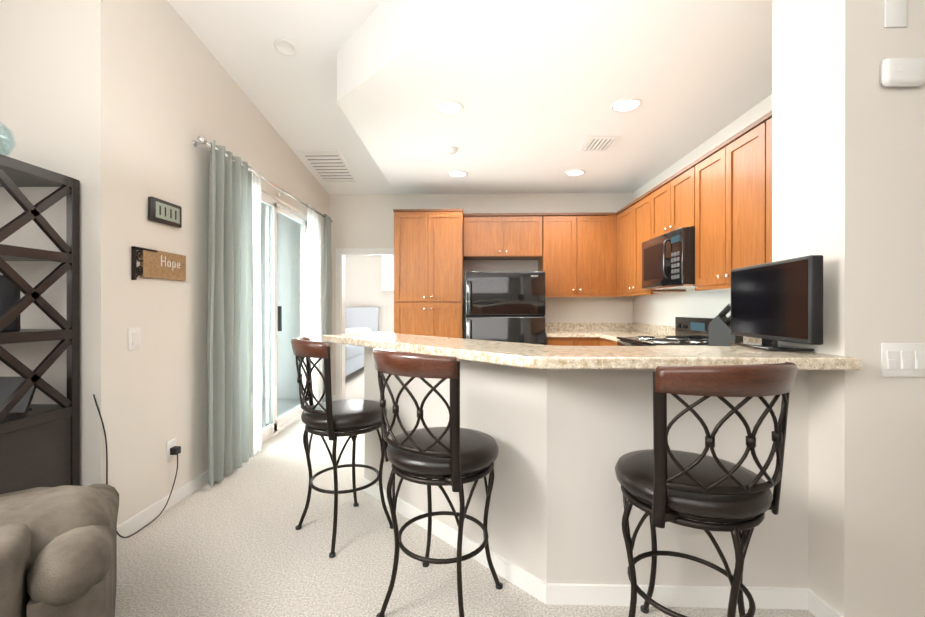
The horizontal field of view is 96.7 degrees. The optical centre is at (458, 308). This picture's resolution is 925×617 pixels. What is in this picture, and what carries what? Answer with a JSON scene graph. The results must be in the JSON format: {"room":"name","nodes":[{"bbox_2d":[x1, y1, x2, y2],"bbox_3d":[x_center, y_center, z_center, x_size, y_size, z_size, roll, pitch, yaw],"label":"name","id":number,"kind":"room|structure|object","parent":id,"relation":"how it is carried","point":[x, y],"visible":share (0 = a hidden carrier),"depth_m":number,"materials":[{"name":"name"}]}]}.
{"room":"kitchen","nodes":[
{"label":"kitchen","id":0,"kind":"room"},
{"bbox_2d":[0,0,68,403],"bbox_3d":[-2.623,-0.774,2.128,1.400,3.950,0.150,0,0,2],"label":"wall","id":1,"kind":"structure","parent":0,"point":[34,76],"depth_m":2.04,"materials":[{"name":"beige paint"}]},
{"bbox_2d":[69,0,328,525],"bbox_3d":[-1.798,-0.776,3.745,0.160,3.950,3.430,0,0,2],"label":"wall","id":2,"kind":"structure","parent":0,"point":[155,90],"depth_m":2.31,"materials":[{"name":"beige paint"}]},
{"bbox_2d":[128,327,139,350],"bbox_3d":[-1.754,0.165,2.224,0.011,0.122,0.078,0,0,2],"label":"light switch","id":3,"kind":"object","parent":2,"relation":"attached to","point":[133,338],"visible":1,"depth_m":2.22,"materials":[{"name":"white plastic"}]},
{"bbox_2d":[131,246,185,280],"bbox_3d":[-1.745,-0.244,2.409,0.019,0.180,0.400,0,0,2],"label":"sign","id":4,"kind":"object","parent":2,"relation":"attached to","point":[161,265],"visible":0.98,"depth_m":2.37,"materials":[{"name":"brown wood"}]},
{"bbox_2d":[148,196,181,227],"bbox_3d":[-1.738,-0.567,2.438,0.032,0.135,0.240,0,0,2],"label":"wall sign","id":5,"kind":"object","parent":2,"relation":"attached to","point":[164,212],"visible":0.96,"depth_m":2.41,"materials":[{"name":"brown wood"}]},
{"bbox_2d":[167,438,180,461],"bbox_3d":[-1.729,0.860,2.502,0.045,0.120,0.075,0,0,2],"label":"outlet","id":6,"kind":"object","parent":2,"relation":"attached to","point":[173,450],"visible":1,"depth_m":2.49,"materials":[{"name":"white plastic"}]},
{"bbox_2d":[93,394,177,537],"bbox_3d":[-1.739,0.809,2.257,0.087,0.777,0.502,0,0,2],"label":"power cord","id":7,"kind":"object","parent":6,"relation":"attached to","point":[107,469],"visible":0.73,"depth_m":2.05,"materials":[{"name":"black plastic"}]},
{"bbox_2d":[192,136,332,221],"bbox_3d":[-1.657,-1.091,3.899,0.109,0.052,2.535,0,0,2],"label":"curtain rod","id":8,"kind":"object","parent":2,"relation":"attached to","point":[200,140],"visible":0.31,"depth_m":3.32,"materials":[{"name":"silver metal"}]},
{"bbox_2d":[207,140,253,487],"bbox_3d":[-1.654,0.030,2.987,0.092,2.300,0.572,0,0,2],"label":"curtain","id":9,"kind":"object","parent":8,"relation":"hanging from","point":[230,317],"visible":1,"depth_m":2.93,"materials":[{"name":"teal fabric"}]},
{"bbox_2d":[249,167,261,457],"bbox_3d":[-1.659,0.030,3.337,0.066,2.300,0.198,0,0,2],"label":"curtain","id":10,"kind":"object","parent":8,"relation":"hanging from","point":[255,422],"visible":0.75,"depth_m":3.33,"materials":[{"name":"white fabric"}]},
{"bbox_2d":[306,205,323,404],"bbox_3d":[-1.622,0.028,4.657,0.071,2.300,0.506,0,0,2],"label":"curtain","id":11,"kind":"object","parent":8,"relation":"hanging from","point":[315,285],"visible":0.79,"depth_m":4.64,"materials":[{"name":"white fabric"}]},
{"bbox_2d":[323,214,331,401],"bbox_3d":[-1.598,0.028,4.986,0.080,2.300,0.264,0,0,2],"label":"curtain","id":12,"kind":"object","parent":8,"relation":"hanging from","point":[327,280],"visible":0.67,"depth_m":4.94,"materials":[{"name":"fabric"}]},
{"bbox_2d":[167,0,395,193],"bbox_3d":[-0.031,-1.995,1.809,6.900,1.092,7.200,0,0,2],"label":"ceiling","id":13,"kind":"structure","parent":0,"point":[293,99],"depth_m":2.97,"materials":[{"name":"white paint"}]},
{"bbox_2d":[274,38,296,55],"bbox_3d":[-1.193,-1.798,2.832,0.150,0.029,0.149,0,0,2],"label":"recessed light","id":14,"kind":"object","parent":13,"relation":"attached to","point":[286,47],"visible":1,"depth_m":2.83,"materials":[{"name":"white plastic"}]},
{"bbox_2d":[297,150,358,182],"bbox_3d":[-1.430,-1.563,4.575,0.430,0.112,0.750,0,0,2],"label":"ceiling vent","id":15,"kind":"object","parent":13,"relation":"in","point":[328,166],"visible":0.98,"depth_m":4.51,"materials":[{"name":"white metal"}]},
{"bbox_2d":[260,191,306,443],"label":"sliding glass door","id":16,"kind":"structure","parent":0,"point":[285,263],"depth_m":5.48,"materials":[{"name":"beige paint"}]},
{"bbox_2d":[329,194,400,394],"bbox_3d":[-1.202,-0.777,5.370,0.940,3.950,0.150,0,0,2],"label":"wall","id":17,"kind":"structure","parent":0,"point":[363,220],"depth_m":5.30,"materials":[{"name":"beige paint"}]},
{"bbox_2d":[336,248,393,399],"bbox_3d":[-1.163,0.212,5.362,0.840,1.970,0.165,0,0,2],"label":"door frame","id":18,"kind":"structure","parent":17,"relation":"attached to","point":[341,253],"depth_m":5.29,"materials":[{"name":"white"}]},
{"bbox_2d":[345,256,393,332],"bbox_3d":[-1.368,-0.306,8.576,3.850,3.000,0.150,0,0,2],"label":"wall","id":19,"kind":"structure","parent":0,"point":[362,281],"depth_m":8.51,"materials":[{"name":"beige paint"}]},
{"bbox_2d":[381,256,393,290],"bbox_3d":[-1.386,-0.746,8.478,0.420,0.780,0.044,0,0,2],"label":"bedroom window","id":20,"kind":"structure","parent":19,"relation":"in","point":[387,273],"depth_m":8.47,"materials":[{"name":"white glass"}]},
{"bbox_2d":[115,367,814,616],"bbox_3d":[0.020,1.249,3.662,6.600,0.100,10.600,0,0,2],"label":"floor","id":21,"kind":"structure","parent":0,"point":[235,543],"depth_m":1.97,"materials":[{"name":"carpet"}]},
{"bbox_2d":[0,154,79,493],"bbox_3d":[-2.309,0.285,1.830,0.885,1.832,0.410,0,0,2],"label":"bookcase","id":22,"kind":"object","parent":21,"relation":"on","point":[39,445],"visible":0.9,"depth_m":1.86,"materials":[{"name":"brown wood"}]},
{"bbox_2d":[0,124,15,154],"bbox_3d":[-1.985,-0.707,1.715,0.190,0.155,0.190,0,0,2],"label":"vase","id":23,"kind":"object","parent":22,"relation":"on","point":[2,145],"visible":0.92,"depth_m":1.78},
{"bbox_2d":[0,275,20,331],"bbox_3d":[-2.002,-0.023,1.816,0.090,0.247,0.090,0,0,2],"label":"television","id":24,"kind":"object","parent":22,"relation":"on","point":[9,294],"visible":0.52,"depth_m":1.79,"materials":[{"name":"black plastic"}]},
{"bbox_2d":[0,377,35,413],"bbox_3d":[-2.030,0.391,1.870,0.200,0.157,0.076,0,0,2],"label":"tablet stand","id":25,"kind":"object","parent":22,"relation":"on","point":[9,386],"visible":0.62,"depth_m":1.86,"materials":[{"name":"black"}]},
{"bbox_2d":[0,484,118,616],"bbox_3d":[-2.024,0.867,0.770,2.126,0.630,0.983,0,0,-38],"label":"sofa","id":26,"kind":"object","parent":21,"relation":"on","point":[58,551],"visible":1,"depth_m":1.06,"materials":[{"name":"beige fabric"}]},
{"bbox_2d":[291,337,392,557],"bbox_3d":[-0.637,0.678,2.238,0.515,1.052,0.488,0,0,-31],"label":"stool","id":27,"kind":"object","parent":21,"relation":"on","point":[334,420],"visible":0.98,"depth_m":2.08,"materials":[{"name":"black metal"}]},
{"bbox_2d":[345,307,378,383],"bbox_3d":[-2.301,0.585,7.397,1.250,1.220,2.140,0,0,2],"label":"bed","id":28,"kind":"object","parent":21,"relation":"on","point":[361,319],"visible":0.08,"depth_m":8.37,"materials":[{"name":"grey fabric"}]},
{"bbox_2d":[393,209,462,337],"bbox_3d":[-0.338,0.041,4.900,0.786,2.315,0.636,0,0,2],"label":"pantry cabinet","id":29,"kind":"object","parent":21,"relation":"on","point":[428,272],"visible":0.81,"depth_m":4.62,"materials":[{"name":"brown wood"}]},
{"bbox_2d":[372,348,502,616],"bbox_3d":[-0.076,0.679,1.672,0.493,1.052,0.525,0,0,45],"label":"stool","id":30,"kind":"object","parent":21,"relation":"on","point":[452,453],"visible":1,"depth_m":1.50,"materials":[{"name":"black metal"}]},
{"bbox_2d":[466,271,544,344],"bbox_3d":[0.517,0.398,4.790,0.860,1.600,0.755,0,0,2],"label":"fridge","id":31,"kind":"object","parent":21,"relation":"on","point":[506,306],"visible":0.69,"depth_m":4.45,"materials":[{"name":"black metal"}]},
{"bbox_2d":[545,323,595,333],"bbox_3d":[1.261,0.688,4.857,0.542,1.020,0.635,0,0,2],"label":"backsplash","id":32,"kind":"structure","parent":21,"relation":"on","point":[550,328],"depth_m":5.15,"materials":[{"name":"stone"}]},
{"bbox_2d":[596,323,674,333],"bbox_3d":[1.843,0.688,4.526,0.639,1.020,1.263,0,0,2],"label":"backsplash","id":33,"kind":"structure","parent":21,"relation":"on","point":[601,328],"depth_m":4.97,"materials":[{"name":"stone"}]},
{"bbox_2d":[545,334,761,345],"bbox_3d":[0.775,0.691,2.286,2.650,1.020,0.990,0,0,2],"label":"countertop","id":34,"kind":"structure","parent":21,"relation":"on","point":[582,334],"depth_m":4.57,"materials":[{"name":"stone"}]},
{"bbox_2d":[709,304,742,345],"bbox_3d":[1.913,0.122,2.906,0.100,0.315,0.231,0,0,-28],"label":"knife block","id":35,"kind":"object","parent":34,"relation":"on","point":[720,329],"visible":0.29,"depth_m":2.91,"materials":[{"name":"black"}]},
{"bbox_2d":[652,331,674,333],"bbox_3d":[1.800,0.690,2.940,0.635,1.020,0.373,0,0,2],"label":"countertop","id":36,"kind":"structure","parent":21,"relation":"on","point":[653,332],"depth_m":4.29,"materials":[{"name":"stone"}]},
{"bbox_2d":[617,317,713,345],"bbox_3d":[1.785,0.624,3.512,0.698,1.090,0.756,0,0,2],"label":"range","id":37,"kind":"object","parent":21,"relation":"on","point":[691,330],"visible":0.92,"depth_m":3.53,"materials":[{"name":"black metal"}]},
{"bbox_2d":[615,362,797,616],"bbox_3d":[0.768,0.679,1.375,0.540,1.052,0.548,0,0,-11],"label":"stool","id":38,"kind":"object","parent":21,"relation":"on","point":[661,482],"visible":1,"depth_m":1.18,"materials":[{"name":"black metal"}]},
{"bbox_2d":[401,193,632,338],"bbox_3d":[0.726,-0.777,5.291,2.920,3.950,0.200,0,0,2],"label":"wall","id":39,"kind":"structure","parent":0,"point":[588,309],"depth_m":5.18,"materials":[{"name":"beige paint"}]},
{"bbox_2d":[463,213,542,270],"bbox_3d":[0.527,-0.629,5.015,0.929,0.984,0.358,0,0,2],"label":"upper cabinet","id":40,"kind":"object","parent":39,"relation":"attached to","point":[486,236],"depth_m":4.84,"materials":[{"name":"brown wood"}]},
{"bbox_2d":[543,212,610,296],"bbox_3d":[1.383,-0.629,4.991,0.782,0.984,0.358,0,0,2],"label":"upper cabinet","id":41,"kind":"object","parent":39,"relation":"attached to","point":[576,246],"depth_m":4.82,"materials":[{"name":"brown wood"}]},
{"bbox_2d":[337,0,771,194],"bbox_3d":[0.723,-2.076,3.504,3.126,1.250,3.670,0,0,2],"label":"ceiling soffit","id":42,"kind":"structure","parent":0,"point":[536,89],"depth_m":2.70,"materials":[{"name":"white paint"}]},
{"bbox_2d":[435,100,462,114],"bbox_3d":[-0.069,-1.444,2.961,0.206,0.009,0.206,0,0,2],"label":"recessed light","id":43,"kind":"object","parent":42,"relation":"attached to","point":[448,107],"visible":1,"depth_m":2.96,"materials":[{"name":"white glass"}]},
{"bbox_2d":[445,146,456,153],"bbox_3d":[-0.068,-1.433,3.732,0.110,0.033,0.110,0,0,2],"label":"smoke detector","id":44,"kind":"object","parent":42,"relation":"attached to","point":[451,150],"visible":1,"depth_m":3.70,"materials":[{"name":"white plastic"}]},
{"bbox_2d":[448,170,467,176],"bbox_3d":[-0.008,-1.446,4.420,0.206,0.009,0.206,0,0,2],"label":"recessed light","id":45,"kind":"object","parent":42,"relation":"attached to","point":[458,173],"visible":1,"depth_m":4.41,"materials":[{"name":"white glass"}]},
{"bbox_2d":[565,169,584,175],"bbox_3d":[1.241,-1.446,4.385,0.206,0.009,0.206,0,0,2],"label":"recessed light","id":46,"kind":"object","parent":42,"relation":"attached to","point":[576,172],"visible":0.98,"depth_m":4.38,"materials":[{"name":"white glass"}]},
{"bbox_2d":[578,136,620,151],"bbox_3d":[1.230,-1.444,3.620,0.280,0.011,0.330,0,0,2],"label":"air vent","id":47,"kind":"object","parent":42,"relation":"attached to","point":[598,143],"visible":1,"depth_m":3.59,"materials":[{"name":"white metal"}]},
{"bbox_2d":[611,98,641,112],"bbox_3d":[1.190,-1.444,2.926,0.206,0.009,0.206,0,0,2],"label":"recessed light","id":48,"kind":"object","parent":42,"relation":"attached to","point":[624,105],"visible":1,"depth_m":2.93,"materials":[{"name":"white glass"}]},
{"bbox_2d":[364,347,808,587],"bbox_3d":[0.391,0.708,2.230,2.060,0.985,1.100,0,0,2],"label":"half wall","id":49,"kind":"structure","parent":0,"point":[566,439],"depth_m":1.68,"materials":[{"name":"white paint"}]},
{"bbox_2d":[322,332,860,369],"bbox_3d":[0.261,0.192,2.201,2.314,0.043,1.494,0,0,2],"label":"countertop","id":50,"kind":"structure","parent":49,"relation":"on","point":[531,356],"depth_m":1.57,"materials":[{"name":"beige stone"}]},
{"bbox_2d":[731,255,822,351],"bbox_3d":[1.333,-0.012,1.763,0.170,0.364,0.560,0,0,8],"label":"television","id":51,"kind":"object","parent":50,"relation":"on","point":[773,304],"visible":1,"depth_m":1.66,"materials":[{"name":"black plastic"}]},
{"bbox_2d":[633,94,771,325],"bbox_3d":[2.213,-0.776,3.563,0.150,3.950,3.470,0,0,2],"label":"wall","id":52,"kind":"structure","parent":0,"point":[665,309],"depth_m":3.82,"materials":[{"name":"beige paint"}]},
{"bbox_2d":[615,203,630,296],"bbox_3d":[1.999,-0.628,4.547,0.327,0.984,0.487,0,0,2],"label":"upper cabinet","id":53,"kind":"object","parent":52,"relation":"attached to","point":[623,216],"depth_m":4.61,"materials":[{"name":"brown wood"}]},
{"bbox_2d":[631,192,647,295],"bbox_3d":[1.986,-0.628,4.095,0.327,0.984,0.418,0,0,2],"label":"upper cabinet","id":54,"kind":"object","parent":52,"relation":"attached to","point":[638,206],"depth_m":4.20,"materials":[{"name":"brown wood"}]},
{"bbox_2d":[647,164,690,293],"bbox_3d":[1.970,-0.627,3.506,0.327,0.984,0.759,0,0,2],"label":"upper cabinet","id":55,"kind":"object","parent":52,"relation":"attached to","point":[669,202],"depth_m":3.53,"materials":[{"name":"brown wood"}]},
{"bbox_2d":[642,227,694,289],"bbox_3d":[1.901,-0.398,3.508,0.465,0.449,0.744,0,0,2],"label":"microwave","id":56,"kind":"object","parent":55,"relation":"attached to","point":[668,261],"visible":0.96,"depth_m":3.34,"materials":[{"name":"black"}]},
{"bbox_2d":[691,119,758,290],"bbox_3d":[1.949,-0.626,2.752,0.327,0.984,0.750,0,0,2],"label":"upper cabinet","id":57,"kind":"object","parent":52,"relation":"attached to","point":[719,198],"depth_m":2.74,"materials":[{"name":"brown wood"}]},
{"bbox_2d":[759,110,771,263],"bbox_3d":[1.931,-0.626,2.125,0.327,0.984,0.505,0,0,2],"label":"upper cabinet","id":58,"kind":"object","parent":52,"relation":"attached to","point":[765,122],"depth_m":2.39,"materials":[{"name":"brown wood"}]},
{"bbox_2d":[772,0,924,616],"bbox_3d":[2.335,-0.774,1.644,1.860,3.950,0.360,0,0,2],"label":"wall","id":59,"kind":"structure","parent":0,"point":[848,167],"depth_m":1.49,"materials":[{"name":"beige paint"}]},
{"bbox_2d":[117,395,842,616],"bbox_3d":[0.013,1.161,3.390,6.600,0.078,3.743,0,0,2],"label":"baseboard","id":60,"kind":"structure","parent":59,"relation":"attached to","point":[813,603],"depth_m":1.67,"materials":[{"name":"white wood"}]},
{"bbox_2d":[884,0,906,27],"bbox_3d":[1.574,-1.075,1.481,0.078,0.122,0.006,0,0,2],"label":"box","id":61,"kind":"object","parent":59,"relation":"attached to","point":[895,13],"visible":1,"depth_m":1.48,"materials":[{"name":"white plastic"}]},
{"bbox_2d":[880,57,924,86],"bbox_3d":[1.585,-0.844,1.466,0.150,0.100,0.036,0,0,2],"label":"fire alarm","id":62,"kind":"object","parent":59,"relation":"attached to","point":[896,72],"visible":0.96,"depth_m":1.45,"materials":[{"name":"white plastic"}]},
{"bbox_2d":[881,343,924,376],"bbox_3d":[1.608,0.185,1.479,0.165,0.122,0.011,0,0,2],"label":"light switch","id":63,"kind":"object","parent":59,"relation":"attached to","point":[902,359],"visible":1,"depth_m":1.48,"materials":[{"name":"white plastic"}]}
]}

